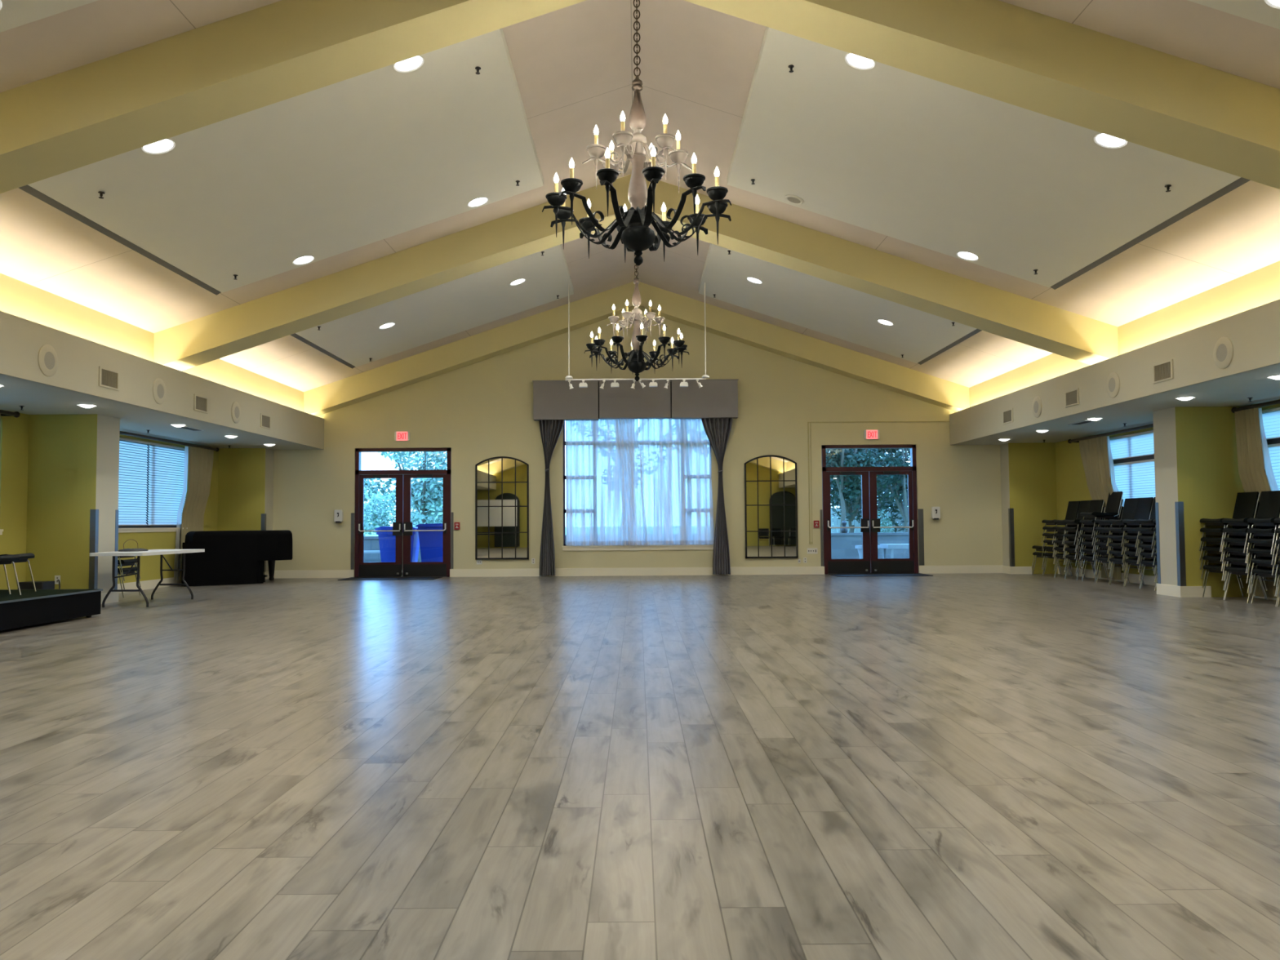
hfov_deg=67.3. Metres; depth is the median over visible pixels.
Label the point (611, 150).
candle
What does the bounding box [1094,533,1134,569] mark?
chair
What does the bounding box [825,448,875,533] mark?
tree
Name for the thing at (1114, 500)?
chair
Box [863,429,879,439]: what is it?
exit sign
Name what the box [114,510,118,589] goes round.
guard
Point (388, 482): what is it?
tree
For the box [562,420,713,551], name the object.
window
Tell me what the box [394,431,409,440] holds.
exit sign
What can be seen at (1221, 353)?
grille
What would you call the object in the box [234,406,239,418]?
grille
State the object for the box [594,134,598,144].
candle
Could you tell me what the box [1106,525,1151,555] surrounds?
chair
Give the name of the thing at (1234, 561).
chair
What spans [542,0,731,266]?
chandelier
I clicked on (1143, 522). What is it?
chair
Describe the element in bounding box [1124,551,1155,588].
chair
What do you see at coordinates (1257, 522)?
chair
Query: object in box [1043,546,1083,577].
chair
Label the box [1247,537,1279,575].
chair
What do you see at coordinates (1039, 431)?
recessed light
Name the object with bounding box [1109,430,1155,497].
window
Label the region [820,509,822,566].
guard
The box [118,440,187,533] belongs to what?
window
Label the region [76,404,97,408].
recessed light
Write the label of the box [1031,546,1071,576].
chair
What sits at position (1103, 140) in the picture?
recessed light
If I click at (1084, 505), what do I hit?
chair
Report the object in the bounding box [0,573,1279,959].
floor
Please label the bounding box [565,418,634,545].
sheer curtain
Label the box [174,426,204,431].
ceiling vent
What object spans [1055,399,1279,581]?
wall
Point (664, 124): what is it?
candle
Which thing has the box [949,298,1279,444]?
soffit
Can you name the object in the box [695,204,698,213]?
candle
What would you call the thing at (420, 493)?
shrub
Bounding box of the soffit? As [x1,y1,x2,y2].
[0,311,324,449]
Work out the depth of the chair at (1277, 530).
11.93 m
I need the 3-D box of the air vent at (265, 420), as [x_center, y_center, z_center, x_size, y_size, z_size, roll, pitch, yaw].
[-6.625,-1.035,17.019,0.014,0.240,0.450,0,-3,0]
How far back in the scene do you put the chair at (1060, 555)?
18.30 m
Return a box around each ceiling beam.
[0,0,1279,193]
[153,174,1118,371]
[303,281,969,416]
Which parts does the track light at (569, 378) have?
rod, rod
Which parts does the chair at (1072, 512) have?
seat, backrest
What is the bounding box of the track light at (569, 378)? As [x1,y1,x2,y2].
[564,282,709,389]
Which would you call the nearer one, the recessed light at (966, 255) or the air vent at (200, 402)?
the recessed light at (966, 255)
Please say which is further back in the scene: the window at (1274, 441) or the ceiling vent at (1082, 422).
the ceiling vent at (1082, 422)
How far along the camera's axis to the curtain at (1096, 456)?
17.60 m
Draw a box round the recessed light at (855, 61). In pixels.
[844,53,875,70]
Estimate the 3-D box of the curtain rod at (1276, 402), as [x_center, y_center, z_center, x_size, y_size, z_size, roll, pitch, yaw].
[8.472,-1.096,11.265,0.183,0.084,4.770,0,-3,0]
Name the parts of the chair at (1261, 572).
leg, seat, leg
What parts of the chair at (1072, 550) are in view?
leg, seat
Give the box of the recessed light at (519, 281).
[510,278,525,285]
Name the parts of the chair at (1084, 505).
seat, backrest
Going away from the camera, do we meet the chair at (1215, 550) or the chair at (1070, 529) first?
the chair at (1215, 550)
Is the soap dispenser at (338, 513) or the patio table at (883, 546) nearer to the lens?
the soap dispenser at (338, 513)
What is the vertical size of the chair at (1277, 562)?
0.817 m
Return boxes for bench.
[364,550,380,553]
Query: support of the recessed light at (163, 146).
attached to the ceiling panel at (384, 153)
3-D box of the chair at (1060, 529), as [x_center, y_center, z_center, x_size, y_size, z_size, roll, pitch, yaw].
[8.204,0.929,18.214,0.596,0.817,0.505,0,-3,0]
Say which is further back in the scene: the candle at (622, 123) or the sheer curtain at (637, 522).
the sheer curtain at (637, 522)
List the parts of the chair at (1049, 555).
seat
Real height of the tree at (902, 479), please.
5.027 m
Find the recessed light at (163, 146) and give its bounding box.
[141,138,175,154]
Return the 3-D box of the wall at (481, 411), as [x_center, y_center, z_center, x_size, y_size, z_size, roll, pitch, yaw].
[-0.061,-1.142,20.352,17.500,6.300,0.220,0,-3,0]
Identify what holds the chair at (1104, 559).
on the floor
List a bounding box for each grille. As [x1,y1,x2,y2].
[44,351,54,369]
[156,383,164,398]
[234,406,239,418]
[786,196,800,203]
[1033,400,1038,413]
[1108,377,1115,391]
[1216,343,1226,361]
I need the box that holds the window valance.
[532,378,738,421]
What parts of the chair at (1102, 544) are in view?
leg, seat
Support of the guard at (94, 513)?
attached to the wall at (14, 435)
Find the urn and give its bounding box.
[840,520,847,533]
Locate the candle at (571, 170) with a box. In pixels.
[569,168,573,177]
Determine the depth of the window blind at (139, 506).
16.44 m
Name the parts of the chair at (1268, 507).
leg, seat, leg, backrest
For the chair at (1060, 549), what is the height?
0.817 m
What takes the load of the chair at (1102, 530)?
on the chair at (1102, 537)
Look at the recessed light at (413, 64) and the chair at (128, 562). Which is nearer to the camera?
the recessed light at (413, 64)
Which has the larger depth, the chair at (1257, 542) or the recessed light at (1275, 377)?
the chair at (1257, 542)
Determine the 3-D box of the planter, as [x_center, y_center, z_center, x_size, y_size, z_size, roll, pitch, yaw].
[5.503,1.852,23.253,0.580,0.540,0.580,0,-3,0]
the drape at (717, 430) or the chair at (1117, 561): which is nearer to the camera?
the chair at (1117, 561)
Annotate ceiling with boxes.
[0,0,1279,449]
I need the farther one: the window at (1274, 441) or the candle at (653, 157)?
the window at (1274, 441)
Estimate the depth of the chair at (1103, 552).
16.62 m
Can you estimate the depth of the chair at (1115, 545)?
16.09 m
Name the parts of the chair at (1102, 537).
seat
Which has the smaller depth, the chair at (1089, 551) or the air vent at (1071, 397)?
the air vent at (1071, 397)
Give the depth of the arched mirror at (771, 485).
20.15 m
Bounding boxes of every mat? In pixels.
[337,576,443,580]
[828,573,933,577]
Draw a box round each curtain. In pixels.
[173,445,213,583]
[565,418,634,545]
[613,418,647,545]
[639,417,714,545]
[1079,435,1124,579]
[1234,407,1279,598]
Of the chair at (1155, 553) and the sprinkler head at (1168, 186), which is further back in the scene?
the chair at (1155, 553)
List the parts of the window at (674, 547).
sill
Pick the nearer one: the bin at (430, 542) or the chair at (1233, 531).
the chair at (1233, 531)
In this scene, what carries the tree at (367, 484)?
on the lawn
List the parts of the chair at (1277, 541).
leg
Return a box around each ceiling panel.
[0,0,97,32]
[18,28,543,295]
[290,244,573,368]
[698,243,982,364]
[727,26,1249,289]
[1187,0,1279,29]
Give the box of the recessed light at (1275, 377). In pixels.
[1266,374,1279,379]
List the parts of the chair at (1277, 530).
seat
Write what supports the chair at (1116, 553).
on the chair at (1117, 561)
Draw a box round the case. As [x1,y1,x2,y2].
[18,581,54,589]
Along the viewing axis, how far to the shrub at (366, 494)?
34.20 m
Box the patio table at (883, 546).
[880,543,908,558]
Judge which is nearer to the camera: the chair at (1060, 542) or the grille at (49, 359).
the grille at (49, 359)
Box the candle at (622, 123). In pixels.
[620,120,624,130]
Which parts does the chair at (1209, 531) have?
leg, seat, leg, backrest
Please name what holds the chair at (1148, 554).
on the chair at (1148, 562)
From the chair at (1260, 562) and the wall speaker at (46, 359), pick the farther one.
the chair at (1260, 562)
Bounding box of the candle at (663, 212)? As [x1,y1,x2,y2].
[662,211,665,220]
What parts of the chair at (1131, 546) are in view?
leg, seat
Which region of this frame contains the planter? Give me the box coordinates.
[855,545,879,559]
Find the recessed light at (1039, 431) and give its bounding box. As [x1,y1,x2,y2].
[1035,430,1048,432]
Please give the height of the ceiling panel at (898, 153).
1.568 m
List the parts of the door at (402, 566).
kick plate, rod, kick plate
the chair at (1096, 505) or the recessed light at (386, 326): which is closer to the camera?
the recessed light at (386, 326)
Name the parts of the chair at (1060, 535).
seat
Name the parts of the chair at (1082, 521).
seat, backrest, frame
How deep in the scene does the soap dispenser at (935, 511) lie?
20.09 m
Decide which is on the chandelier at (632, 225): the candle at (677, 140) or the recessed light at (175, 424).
the candle at (677, 140)
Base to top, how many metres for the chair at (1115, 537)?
0.817 m
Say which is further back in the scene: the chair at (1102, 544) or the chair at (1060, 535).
the chair at (1060, 535)
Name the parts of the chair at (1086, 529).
seat, backrest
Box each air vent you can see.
[98,366,119,391]
[193,394,208,413]
[260,413,271,429]
[1002,408,1013,424]
[1064,387,1079,407]
[1152,359,1173,383]
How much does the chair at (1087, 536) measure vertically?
0.817 m
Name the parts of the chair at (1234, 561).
leg, seat, leg, leg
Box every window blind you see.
[118,437,148,525]
[146,442,186,525]
[1109,430,1154,460]
[1113,458,1155,502]
[1262,407,1279,439]
[1267,443,1279,490]
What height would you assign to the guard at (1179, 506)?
1.188 m
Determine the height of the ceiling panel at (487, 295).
1.568 m
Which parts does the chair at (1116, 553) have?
leg, seat, leg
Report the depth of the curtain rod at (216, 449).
17.27 m
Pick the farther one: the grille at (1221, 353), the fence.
the fence
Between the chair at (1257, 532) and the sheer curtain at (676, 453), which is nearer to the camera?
the chair at (1257, 532)
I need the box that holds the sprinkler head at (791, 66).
[787,64,794,72]
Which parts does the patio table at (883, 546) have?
leg, leg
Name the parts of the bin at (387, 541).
lid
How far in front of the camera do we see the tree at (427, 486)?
27.26 m
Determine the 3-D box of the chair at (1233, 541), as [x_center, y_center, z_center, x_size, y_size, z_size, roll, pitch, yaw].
[8.171,0.815,12.772,0.596,0.817,0.505,0,-3,0]
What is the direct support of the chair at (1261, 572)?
on the floor
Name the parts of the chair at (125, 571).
leg, seat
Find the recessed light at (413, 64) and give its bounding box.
[393,55,424,72]
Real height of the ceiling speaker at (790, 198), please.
0.094 m
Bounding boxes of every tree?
[364,478,390,529]
[377,451,447,524]
[384,478,443,524]
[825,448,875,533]
[830,448,908,533]
[874,448,910,532]
[876,448,910,532]
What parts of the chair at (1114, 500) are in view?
leg, seat, leg, backrest, frame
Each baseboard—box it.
[101,571,269,604]
[273,564,1003,577]
[1002,565,1276,599]
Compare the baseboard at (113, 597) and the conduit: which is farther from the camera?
the conduit
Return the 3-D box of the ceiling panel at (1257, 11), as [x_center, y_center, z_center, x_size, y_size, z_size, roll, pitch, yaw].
[3.379,-3.659,4.497,4.388,1.568,4.440,0,-3,0]
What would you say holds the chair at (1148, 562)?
on the floor
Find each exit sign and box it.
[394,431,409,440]
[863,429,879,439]
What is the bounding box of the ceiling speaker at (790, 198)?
[784,195,804,204]
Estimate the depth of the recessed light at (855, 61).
8.80 m
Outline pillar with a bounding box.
[25,413,119,593]
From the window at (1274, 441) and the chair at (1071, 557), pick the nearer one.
the window at (1274, 441)
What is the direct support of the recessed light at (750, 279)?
attached to the ceiling panel at (790, 295)
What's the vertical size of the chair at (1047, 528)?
0.817 m
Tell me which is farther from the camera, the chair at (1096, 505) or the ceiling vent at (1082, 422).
the chair at (1096, 505)
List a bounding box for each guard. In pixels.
[88,509,98,589]
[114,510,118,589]
[261,513,266,572]
[351,512,354,569]
[451,512,453,568]
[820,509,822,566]
[917,508,924,565]
[1008,508,1014,566]
[1155,502,1160,583]
[1174,502,1186,586]
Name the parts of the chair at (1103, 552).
leg, seat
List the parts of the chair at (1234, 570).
leg, leg, seat, leg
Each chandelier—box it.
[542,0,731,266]
[583,253,688,381]
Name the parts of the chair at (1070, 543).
leg, seat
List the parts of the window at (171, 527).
sill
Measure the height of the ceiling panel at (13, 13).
1.568 m
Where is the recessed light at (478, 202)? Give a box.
[467,196,488,207]
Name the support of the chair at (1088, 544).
on the chair at (1089, 551)
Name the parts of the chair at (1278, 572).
leg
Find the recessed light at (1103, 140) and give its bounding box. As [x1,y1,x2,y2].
[1093,133,1127,148]
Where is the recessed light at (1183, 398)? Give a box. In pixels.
[1175,396,1195,400]
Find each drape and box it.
[538,419,564,576]
[701,417,733,574]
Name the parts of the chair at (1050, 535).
seat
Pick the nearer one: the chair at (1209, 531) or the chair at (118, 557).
the chair at (1209, 531)
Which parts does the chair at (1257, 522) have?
leg, seat, leg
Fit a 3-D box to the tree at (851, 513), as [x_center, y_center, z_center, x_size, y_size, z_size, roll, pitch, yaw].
[7.194,-1.056,31.480,3.336,5.665,3.666,-1,-3,20]
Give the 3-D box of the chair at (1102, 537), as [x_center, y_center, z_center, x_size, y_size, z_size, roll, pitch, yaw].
[8.216,0.984,16.539,0.596,0.817,0.505,0,-3,0]
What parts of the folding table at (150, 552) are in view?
leg, leg, leg, leg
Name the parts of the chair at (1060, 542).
seat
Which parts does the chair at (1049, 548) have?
seat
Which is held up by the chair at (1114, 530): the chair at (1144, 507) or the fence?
the chair at (1144, 507)
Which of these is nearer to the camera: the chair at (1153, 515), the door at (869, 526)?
the chair at (1153, 515)
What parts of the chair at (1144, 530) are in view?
seat, leg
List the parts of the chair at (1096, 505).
seat, leg, backrest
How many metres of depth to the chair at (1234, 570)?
12.86 m
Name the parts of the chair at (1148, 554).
leg, seat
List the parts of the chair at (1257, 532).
leg, seat, leg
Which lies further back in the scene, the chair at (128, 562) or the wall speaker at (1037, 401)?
the wall speaker at (1037, 401)
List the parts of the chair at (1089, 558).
leg, seat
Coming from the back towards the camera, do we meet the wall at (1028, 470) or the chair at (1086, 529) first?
the wall at (1028, 470)
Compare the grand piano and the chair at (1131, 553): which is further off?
the grand piano
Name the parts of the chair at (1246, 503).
leg, seat, leg, backrest, frame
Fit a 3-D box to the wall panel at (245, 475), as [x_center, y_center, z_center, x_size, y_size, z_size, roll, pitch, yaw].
[-8.165,0.703,19.915,0.965,2.690,0.450,0,-3,0]
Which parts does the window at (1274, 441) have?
frame, glass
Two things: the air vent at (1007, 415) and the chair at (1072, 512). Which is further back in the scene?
the chair at (1072, 512)
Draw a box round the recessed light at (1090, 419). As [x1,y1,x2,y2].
[1086,417,1102,421]
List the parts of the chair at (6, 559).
seat, leg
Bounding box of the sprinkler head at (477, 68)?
[475,66,480,74]
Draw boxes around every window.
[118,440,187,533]
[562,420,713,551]
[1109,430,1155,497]
[1262,407,1279,470]
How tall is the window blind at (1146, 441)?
0.407 m
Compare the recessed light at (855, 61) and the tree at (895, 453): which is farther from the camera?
the tree at (895, 453)
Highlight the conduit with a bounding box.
[807,421,949,544]
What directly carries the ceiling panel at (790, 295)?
attached to the ceiling
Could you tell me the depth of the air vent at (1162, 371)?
12.01 m
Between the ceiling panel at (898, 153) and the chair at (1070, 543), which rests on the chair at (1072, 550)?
the chair at (1070, 543)
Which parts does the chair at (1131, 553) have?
seat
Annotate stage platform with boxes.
[0,588,102,631]
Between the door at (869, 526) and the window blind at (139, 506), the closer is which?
the window blind at (139, 506)
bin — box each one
[373,526,419,562]
[416,523,443,561]
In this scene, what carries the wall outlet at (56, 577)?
attached to the wall at (14, 435)
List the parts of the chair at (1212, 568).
leg, seat, leg, leg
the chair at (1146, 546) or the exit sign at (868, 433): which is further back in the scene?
the exit sign at (868, 433)
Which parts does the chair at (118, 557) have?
leg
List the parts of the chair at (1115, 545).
leg, seat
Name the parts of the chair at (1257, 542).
leg, seat, leg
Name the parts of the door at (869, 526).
kick plate, kick plate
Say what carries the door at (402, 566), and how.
in the wall at (481, 411)
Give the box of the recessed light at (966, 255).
[956,251,978,261]
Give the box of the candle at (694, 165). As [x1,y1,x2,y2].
[692,163,696,173]
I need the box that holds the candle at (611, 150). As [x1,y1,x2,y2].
[609,149,613,159]
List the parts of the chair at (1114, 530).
leg, seat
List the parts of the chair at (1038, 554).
seat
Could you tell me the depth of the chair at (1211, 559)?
13.38 m
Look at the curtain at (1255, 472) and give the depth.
13.20 m
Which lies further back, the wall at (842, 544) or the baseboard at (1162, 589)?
the wall at (842, 544)
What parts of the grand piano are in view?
leg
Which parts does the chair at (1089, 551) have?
seat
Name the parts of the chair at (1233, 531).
leg, seat, backrest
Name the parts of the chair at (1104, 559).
leg, seat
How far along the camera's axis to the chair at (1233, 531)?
12.80 m
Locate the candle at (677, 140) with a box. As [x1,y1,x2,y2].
[676,139,679,149]
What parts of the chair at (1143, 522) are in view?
leg, seat, leg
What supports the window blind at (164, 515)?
attached to the window at (171, 527)
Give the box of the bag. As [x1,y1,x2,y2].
[118,539,147,551]
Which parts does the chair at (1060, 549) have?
seat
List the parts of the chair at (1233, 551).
leg, leg, seat, backrest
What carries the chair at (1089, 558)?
on the floor
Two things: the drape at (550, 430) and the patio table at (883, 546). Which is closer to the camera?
the drape at (550, 430)
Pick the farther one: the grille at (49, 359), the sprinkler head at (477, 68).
the grille at (49, 359)
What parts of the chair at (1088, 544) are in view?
seat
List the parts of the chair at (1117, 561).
leg, leg, seat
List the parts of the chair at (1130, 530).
seat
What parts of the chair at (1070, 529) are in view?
seat, leg, backrest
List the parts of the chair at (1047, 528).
seat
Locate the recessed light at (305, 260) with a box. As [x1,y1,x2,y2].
[292,255,315,265]
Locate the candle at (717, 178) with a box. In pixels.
[715,176,719,186]
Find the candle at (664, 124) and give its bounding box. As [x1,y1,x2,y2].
[663,123,666,133]
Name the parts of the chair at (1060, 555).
leg, seat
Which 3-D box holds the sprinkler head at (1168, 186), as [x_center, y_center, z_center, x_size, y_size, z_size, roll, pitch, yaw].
[5.067,-2.796,9.226,0.060,0.054,0.057,0,-3,0]
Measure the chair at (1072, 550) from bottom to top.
0.817 m
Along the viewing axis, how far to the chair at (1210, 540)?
13.36 m
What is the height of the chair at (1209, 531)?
0.817 m
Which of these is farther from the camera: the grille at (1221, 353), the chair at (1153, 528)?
the chair at (1153, 528)
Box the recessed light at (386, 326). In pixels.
[378,322,395,328]
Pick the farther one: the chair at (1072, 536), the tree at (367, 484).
the tree at (367, 484)
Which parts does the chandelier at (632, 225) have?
bulb, bulb, arm, arm, bulb, arm, bulb, arm, arm, bulb, bulb, arm, bulb, arm, arm, chain, lamp shade, arm, arm, bulb, arm, arm, bulb, bulb, arm, bulb, arm, arm, arm, arm, bulb, bulb, bulb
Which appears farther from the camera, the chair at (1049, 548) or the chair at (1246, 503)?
the chair at (1049, 548)
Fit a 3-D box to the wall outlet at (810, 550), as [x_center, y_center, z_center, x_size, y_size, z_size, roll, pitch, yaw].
[3.612,1.478,20.127,0.206,0.104,0.010,0,-3,0]
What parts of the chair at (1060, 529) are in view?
seat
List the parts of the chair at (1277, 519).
seat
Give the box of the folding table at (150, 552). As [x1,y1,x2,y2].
[89,549,204,607]
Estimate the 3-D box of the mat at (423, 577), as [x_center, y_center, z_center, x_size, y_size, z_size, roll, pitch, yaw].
[-5.062,2.006,19.598,1.910,0.011,0.920,0,-3,0]
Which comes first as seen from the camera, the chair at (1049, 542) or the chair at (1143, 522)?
the chair at (1143, 522)
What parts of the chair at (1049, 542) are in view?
seat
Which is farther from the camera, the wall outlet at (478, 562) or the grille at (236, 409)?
the wall outlet at (478, 562)
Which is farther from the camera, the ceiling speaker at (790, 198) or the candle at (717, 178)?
the ceiling speaker at (790, 198)
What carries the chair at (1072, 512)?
on the chair at (1047, 528)
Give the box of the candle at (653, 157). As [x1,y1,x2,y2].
[651,155,655,166]
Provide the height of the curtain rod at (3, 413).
0.084 m
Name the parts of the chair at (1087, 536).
seat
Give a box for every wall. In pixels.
[0,272,303,411]
[0,409,218,589]
[272,311,1003,573]
[363,532,909,562]
[968,260,1279,407]
[1000,442,1057,573]
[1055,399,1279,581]
[1152,406,1248,596]
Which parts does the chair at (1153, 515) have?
seat, backrest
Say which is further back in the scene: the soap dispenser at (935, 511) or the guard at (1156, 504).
the soap dispenser at (935, 511)
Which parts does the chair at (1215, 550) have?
leg, seat, backrest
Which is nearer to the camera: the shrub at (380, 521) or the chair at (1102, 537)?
the chair at (1102, 537)
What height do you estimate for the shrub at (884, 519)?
0.872 m
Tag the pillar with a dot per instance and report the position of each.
(73, 460)
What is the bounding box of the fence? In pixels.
[830,508,908,533]
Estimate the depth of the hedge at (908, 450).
36.54 m
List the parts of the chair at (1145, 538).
leg, seat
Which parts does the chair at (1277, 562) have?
leg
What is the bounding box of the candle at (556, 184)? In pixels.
[554,182,558,192]
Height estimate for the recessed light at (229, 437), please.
0.040 m
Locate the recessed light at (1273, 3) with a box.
[1264,0,1279,8]
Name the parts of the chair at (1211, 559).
leg, leg, seat, leg, backrest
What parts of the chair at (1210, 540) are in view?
leg, seat, leg, backrest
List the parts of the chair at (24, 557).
leg, seat, leg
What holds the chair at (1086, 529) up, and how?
on the chair at (1087, 536)
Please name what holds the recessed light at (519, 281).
attached to the ceiling panel at (487, 295)
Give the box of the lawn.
[364,529,833,536]
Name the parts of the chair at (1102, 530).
seat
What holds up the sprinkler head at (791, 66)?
attached to the ceiling panel at (898, 153)
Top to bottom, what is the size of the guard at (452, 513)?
1.182 m
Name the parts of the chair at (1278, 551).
leg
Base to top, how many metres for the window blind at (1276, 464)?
1.017 m
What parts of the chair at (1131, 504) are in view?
seat, backrest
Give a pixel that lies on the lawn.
(372, 533)
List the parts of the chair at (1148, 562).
seat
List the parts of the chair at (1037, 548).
seat, backrest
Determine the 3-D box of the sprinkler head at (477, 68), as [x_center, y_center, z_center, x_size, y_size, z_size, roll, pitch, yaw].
[-1.562,-3.942,9.263,0.060,0.054,0.057,0,-3,0]
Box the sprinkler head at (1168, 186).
[1164,184,1171,191]
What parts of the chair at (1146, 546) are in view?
leg, seat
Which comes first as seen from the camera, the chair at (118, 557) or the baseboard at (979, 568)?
the chair at (118, 557)
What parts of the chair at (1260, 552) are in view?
leg, seat, leg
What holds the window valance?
attached to the wall at (481, 411)
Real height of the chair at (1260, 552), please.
0.817 m
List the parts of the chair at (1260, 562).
leg, seat, leg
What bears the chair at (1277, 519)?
on the chair at (1277, 530)
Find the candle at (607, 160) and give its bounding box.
[605,157,609,168]
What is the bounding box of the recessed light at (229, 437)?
[224,435,238,438]
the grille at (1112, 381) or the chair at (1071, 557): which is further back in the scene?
the chair at (1071, 557)
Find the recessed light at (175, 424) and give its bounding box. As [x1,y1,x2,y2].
[170,423,186,426]
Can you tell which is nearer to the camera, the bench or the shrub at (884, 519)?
the bench
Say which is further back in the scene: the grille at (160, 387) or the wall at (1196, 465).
the wall at (1196, 465)
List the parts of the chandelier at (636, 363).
arm, arm, arm, arm, arm, arm, arm, arm, chain, lamp shade, arm, arm, arm, arm, arm, arm, arm, arm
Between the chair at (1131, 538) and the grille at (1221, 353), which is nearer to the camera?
the grille at (1221, 353)
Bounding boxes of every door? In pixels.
[354,448,451,577]
[821,444,918,574]
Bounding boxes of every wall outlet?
[54,575,60,584]
[476,560,482,564]
[807,547,817,553]
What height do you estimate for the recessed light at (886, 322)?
0.096 m
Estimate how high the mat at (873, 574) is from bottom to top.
0.011 m
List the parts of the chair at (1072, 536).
leg, seat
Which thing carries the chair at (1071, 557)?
on the floor
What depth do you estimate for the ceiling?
11.17 m
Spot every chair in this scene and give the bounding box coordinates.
[0,552,35,594]
[0,554,21,595]
[117,555,140,581]
[117,558,141,589]
[117,566,140,597]
[1031,532,1071,569]
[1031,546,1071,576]
[1041,501,1079,543]
[1041,524,1077,549]
[1041,526,1075,556]
[1042,533,1083,564]
[1043,539,1076,569]
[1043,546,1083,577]
[1052,519,1089,551]
[1053,500,1090,544]
[1053,532,1090,558]
[1053,533,1093,564]
[1053,539,1088,572]
[1054,546,1097,578]
[1062,499,1105,544]
[1062,506,1106,551]
[1062,517,1106,559]
[1063,525,1107,566]
[1064,533,1108,573]
[1064,540,1108,580]
[1079,491,1123,537]
[1079,498,1123,545]
[1080,506,1123,552]
[1080,525,1120,560]
[1080,526,1123,568]
[1081,533,1123,575]
[1081,548,1128,582]
[1093,497,1137,546]
[1093,519,1137,554]
[1094,526,1134,561]
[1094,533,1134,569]
[1095,542,1142,577]
[1096,549,1144,584]
[1106,497,1153,546]
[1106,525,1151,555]
[1106,526,1156,563]
[1107,526,1153,570]
[1108,542,1156,578]
[1108,550,1155,586]
[1121,497,1155,547]
[1122,525,1155,555]
[1123,526,1155,564]
[1123,542,1156,570]
[1124,542,1156,580]
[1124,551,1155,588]
[1134,518,1155,548]
[1135,527,1155,556]
[1136,535,1156,565]
[1137,543,1157,573]
[1139,551,1157,582]
[1139,560,1156,591]
[1152,527,1156,556]
[1154,553,1157,582]
[1198,491,1260,551]
[1199,502,1259,561]
[1200,526,1257,571]
[1200,527,1259,580]
[1201,537,1266,590]
[1202,555,1266,599]
[1221,490,1279,553]
[1222,525,1278,563]
[1222,527,1279,573]
[1223,537,1279,582]
[1224,546,1279,593]
[1224,556,1279,603]
[1246,517,1279,554]
[1246,528,1279,564]
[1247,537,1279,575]
[1248,547,1279,586]
[1249,558,1279,596]
[1251,568,1279,606]
[1272,517,1279,554]
[1274,528,1279,564]
[1275,538,1279,575]
[1275,549,1279,586]
[1275,560,1279,596]
[1276,570,1279,607]
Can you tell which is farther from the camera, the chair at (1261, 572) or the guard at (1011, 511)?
the guard at (1011, 511)
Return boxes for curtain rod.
[0,409,19,417]
[120,431,218,451]
[1067,423,1153,443]
[1231,400,1279,413]
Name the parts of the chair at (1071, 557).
leg, leg, seat, leg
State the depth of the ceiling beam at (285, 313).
13.75 m
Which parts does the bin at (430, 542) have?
lid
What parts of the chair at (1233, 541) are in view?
leg, seat, leg, backrest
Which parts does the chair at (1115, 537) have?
seat, leg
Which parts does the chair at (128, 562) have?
leg, seat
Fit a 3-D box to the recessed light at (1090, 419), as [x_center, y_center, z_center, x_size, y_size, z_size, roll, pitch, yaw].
[7.154,-0.950,15.134,0.226,0.040,0.226,0,-3,0]
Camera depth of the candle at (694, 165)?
7.20 m
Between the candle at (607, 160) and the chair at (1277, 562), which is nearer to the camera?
the candle at (607, 160)
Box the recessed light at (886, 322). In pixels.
[877,319,893,325]
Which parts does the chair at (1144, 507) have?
seat, leg, backrest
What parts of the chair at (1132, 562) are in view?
leg, seat, leg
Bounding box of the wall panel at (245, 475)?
[217,448,273,572]
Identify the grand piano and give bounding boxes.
[181,529,292,586]
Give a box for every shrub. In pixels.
[364,487,382,536]
[364,493,395,534]
[384,488,443,526]
[876,509,893,533]
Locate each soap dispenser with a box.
[333,509,342,522]
[931,506,940,519]
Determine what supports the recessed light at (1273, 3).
attached to the ceiling panel at (1257, 11)
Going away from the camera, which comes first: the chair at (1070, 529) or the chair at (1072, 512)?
the chair at (1070, 529)
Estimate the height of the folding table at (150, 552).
0.749 m
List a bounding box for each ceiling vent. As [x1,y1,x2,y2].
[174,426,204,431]
[1068,420,1097,424]
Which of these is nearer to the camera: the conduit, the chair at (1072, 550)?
the chair at (1072, 550)
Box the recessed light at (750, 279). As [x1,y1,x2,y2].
[746,277,762,284]
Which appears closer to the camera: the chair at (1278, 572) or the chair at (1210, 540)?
the chair at (1278, 572)
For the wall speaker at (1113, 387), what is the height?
0.356 m
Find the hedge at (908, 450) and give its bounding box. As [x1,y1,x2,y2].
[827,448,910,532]
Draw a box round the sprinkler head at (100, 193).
[97,191,105,198]
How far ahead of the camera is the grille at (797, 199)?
12.53 m
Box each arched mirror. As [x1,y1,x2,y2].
[475,456,528,559]
[744,454,798,558]
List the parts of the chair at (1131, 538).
seat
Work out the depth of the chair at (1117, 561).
16.07 m
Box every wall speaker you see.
[37,344,58,376]
[152,377,166,404]
[231,401,240,422]
[1031,395,1041,417]
[1106,372,1119,397]
[1213,336,1233,368]

